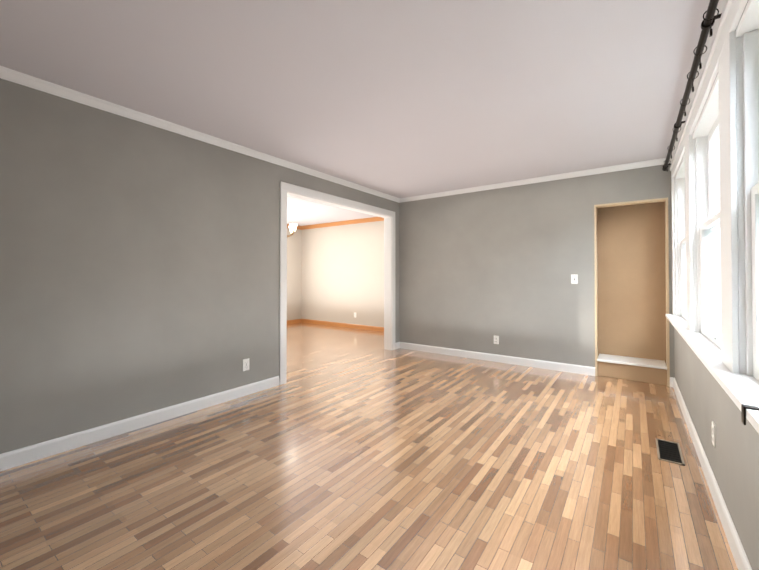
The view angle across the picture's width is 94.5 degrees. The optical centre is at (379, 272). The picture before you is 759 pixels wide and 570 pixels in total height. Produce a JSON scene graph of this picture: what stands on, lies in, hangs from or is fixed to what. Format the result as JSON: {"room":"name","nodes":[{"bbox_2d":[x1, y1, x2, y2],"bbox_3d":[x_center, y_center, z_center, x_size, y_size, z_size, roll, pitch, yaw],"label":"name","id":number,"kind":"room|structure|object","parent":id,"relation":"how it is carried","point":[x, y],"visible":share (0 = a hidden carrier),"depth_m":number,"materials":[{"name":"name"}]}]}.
{"room":"empty living room","nodes":[
{"label":"empty living room","id":0,"kind":"room"},
{"bbox_2d":[0,78,398,453],"bbox_3d":[-1.005,0.000,4.030,0.130,2.440,7.080,0,-1,36],"label":"wall","id":1,"kind":"structure","parent":0,"point":[139,268],"depth_m":2.64,"materials":[{"name":"grey paint"}]},
{"bbox_2d":[0,376,278,470],"bbox_3d":[-2.045,1.154,2.460,0.014,0.100,3.275,0,-1,36],"label":"baseboard","id":2,"kind":"structure","parent":1,"relation":"attached to","point":[22,456],"depth_m":2.61,"materials":[{"name":"white wood"}]},
{"bbox_2d":[0,66,399,202],"bbox_3d":[-1.333,-1.197,3.440,0.046,0.058,5.720,0,-1,36],"label":"crown molding","id":3,"kind":"structure","parent":1,"relation":"attached to","point":[11,75],"depth_m":2.81,"materials":[{"name":"white wood"}]},
{"bbox_2d":[243,358,248,370],"bbox_3d":[-1.318,0.914,3.470,0.010,0.114,0.070,0,-1,36],"label":"outlet","id":4,"kind":"object","parent":1,"relation":"attached to","point":[245,364],"visible":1,"depth_m":3.46,"materials":[{"name":"white plastic"}]},
{"bbox_2d":[279,181,394,384],"bbox_3d":[-0.474,0.124,4.762,0.166,2.207,2.264,0,-1,36],"label":"door frame","id":5,"kind":"structure","parent":1,"relation":"attached to","point":[292,190],"depth_m":4.52,"materials":[{"name":"white wood"}]},
{"bbox_2d":[287,228,302,319],"bbox_3d":[-3.157,0.034,7.453,0.130,2.440,4.060,0,-1,36],"label":"wall","id":6,"kind":"structure","parent":0,"point":[294,242],"depth_m":8.79,"materials":[{"name":"beige paint"}]},
{"bbox_2d":[303,221,383,326],"bbox_3d":[-0.425,0.039,7.901,3.730,2.440,0.130,0,-1,36],"label":"wall","id":7,"kind":"structure","parent":0,"point":[335,273],"depth_m":8.09,"materials":[{"name":"beige paint"}]},
{"bbox_2d":[287,217,383,331],"bbox_3d":[-0.201,0.013,5.312,0.070,2.440,3.800,0,-1,36],"label":"wood trim","id":8,"kind":"structure","parent":7,"relation":"attached to","point":[357,221],"depth_m":4.76,"materials":[{"name":"brown wood"}]},
{"bbox_2d":[0,0,709,225],"bbox_3d":[-0.970,-1.278,4.228,7.470,0.120,7.680,0,-1,36],"label":"ceiling","id":9,"kind":"structure","parent":0,"point":[402,98],"depth_m":2.21,"materials":[{"name":"paint"}]},
{"bbox_2d":[287,223,296,236],"bbox_3d":[-1.783,-0.906,6.399,0.650,0.580,0.631,0,-1,36],"label":"dining chandelier","id":10,"kind":"object","parent":9,"relation":"hanging from","point":[292,227],"visible":0.27,"depth_m":6.27,"materials":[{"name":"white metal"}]},
{"bbox_2d":[0,322,737,569],"bbox_3d":[-0.970,1.272,4.202,7.470,0.100,7.680,0,-1,36],"label":"floor","id":11,"kind":"structure","parent":0,"point":[343,448],"depth_m":2.02,"materials":[{"name":"laminate"}]},
{"bbox_2d":[597,354,666,384],"bbox_3d":[2.928,1.121,4.088,0.640,0.200,0.375,0,-1,36],"label":"stair step","id":12,"kind":"structure","parent":11,"relation":"on","point":[653,371],"depth_m":3.97,"materials":[{"name":"beige paint"}]},
{"bbox_2d":[655,438,684,465],"bbox_3d":[1.946,1.200,2.357,0.130,0.006,0.350,0,-1,36],"label":"floor vent","id":13,"kind":"object","parent":11,"relation":"in","point":[669,451],"visible":1,"depth_m":2.34,"materials":[{"name":"black metal"}]},
{"bbox_2d":[399,163,674,386],"bbox_3d":[1.864,0.009,4.932,3.460,2.440,0.474,0,-1,36],"label":"wall","id":14,"kind":"structure","parent":0,"point":[479,271],"depth_m":4.45,"materials":[{"name":"grey paint"}]},
{"bbox_2d":[396,342,594,375],"bbox_3d":[1.431,1.179,4.937,2.740,0.100,0.014,0,-1,36],"label":"baseboard","id":15,"kind":"structure","parent":14,"relation":"attached to","point":[586,370],"depth_m":4.75,"materials":[{"name":"white wood"}]},
{"bbox_2d":[494,336,498,343],"bbox_3d":[1.603,0.928,4.818,0.070,0.114,0.010,0,-1,36],"label":"outlet","id":16,"kind":"object","parent":14,"relation":"attached to","point":[496,339],"visible":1,"depth_m":4.81,"materials":[{"name":"white plastic"}]},
{"bbox_2d":[400,158,663,202],"bbox_3d":[1.710,-1.184,4.740,3.330,0.058,0.046,0,-1,36],"label":"crown molding","id":17,"kind":"structure","parent":14,"relation":"attached to","point":[660,161],"depth_m":4.44,"materials":[{"name":"white wood"}]},
{"bbox_2d":[571,274,577,283],"bbox_3d":[2.369,0.082,4.265,0.070,0.114,0.020,0,-1,36],"label":"light switch","id":18,"kind":"object","parent":14,"relation":"attached to","point":[574,278],"visible":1,"depth_m":4.27,"materials":[{"name":"white plastic"}]},
{"bbox_2d":[674,1,758,569],"bbox_3d":[2.031,-0.020,2.060,0.180,2.440,7.450,0,-1,36],"label":"wall","id":19,"kind":"structure","parent":0,"point":[732,456],"depth_m":1.63,"materials":[{"name":"grey paint"}]},
{"bbox_2d":[662,0,721,171],"bbox_3d":[1.831,-1.089,2.037,0.088,0.147,4.174,0,-1,36],"label":"curtain rod","id":20,"kind":"object","parent":19,"relation":"attached to","point":[707,23],"visible":0.96,"depth_m":1.86,"materials":[{"name":"brown metal"}]},
{"bbox_2d":[664,0,725,163],"bbox_3d":[1.432,-1.217,1.438,0.046,0.058,5.720,0,-1,36],"label":"crown molding","id":21,"kind":"structure","parent":19,"relation":"attached to","point":[721,3],"depth_m":2.08,"materials":[{"name":"white wood"}]},
{"bbox_2d":[670,377,751,569],"bbox_3d":[1.435,1.143,1.412,0.040,0.100,5.720,0,-1,36],"label":"baseboard","id":22,"kind":"structure","parent":19,"relation":"attached to","point":[741,560],"depth_m":1.78,"materials":[{"name":"white wood"}]},
{"bbox_2d":[665,0,758,433],"bbox_3d":[1.972,-0.323,2.026,0.291,1.716,3.990,0,-1,36],"label":"window","id":23,"kind":"structure","parent":19,"relation":"in","point":[713,318],"depth_m":1.54,"materials":[{"name":"white"}]},
{"bbox_2d":[712,421,715,446],"bbox_3d":[1.793,0.868,1.884,0.010,0.114,0.070,0,-1,36],"label":"outlet","id":24,"kind":"object","parent":19,"relation":"attached to","point":[713,434],"visible":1,"depth_m":1.87,"materials":[{"name":"white plastic"}]}
]}

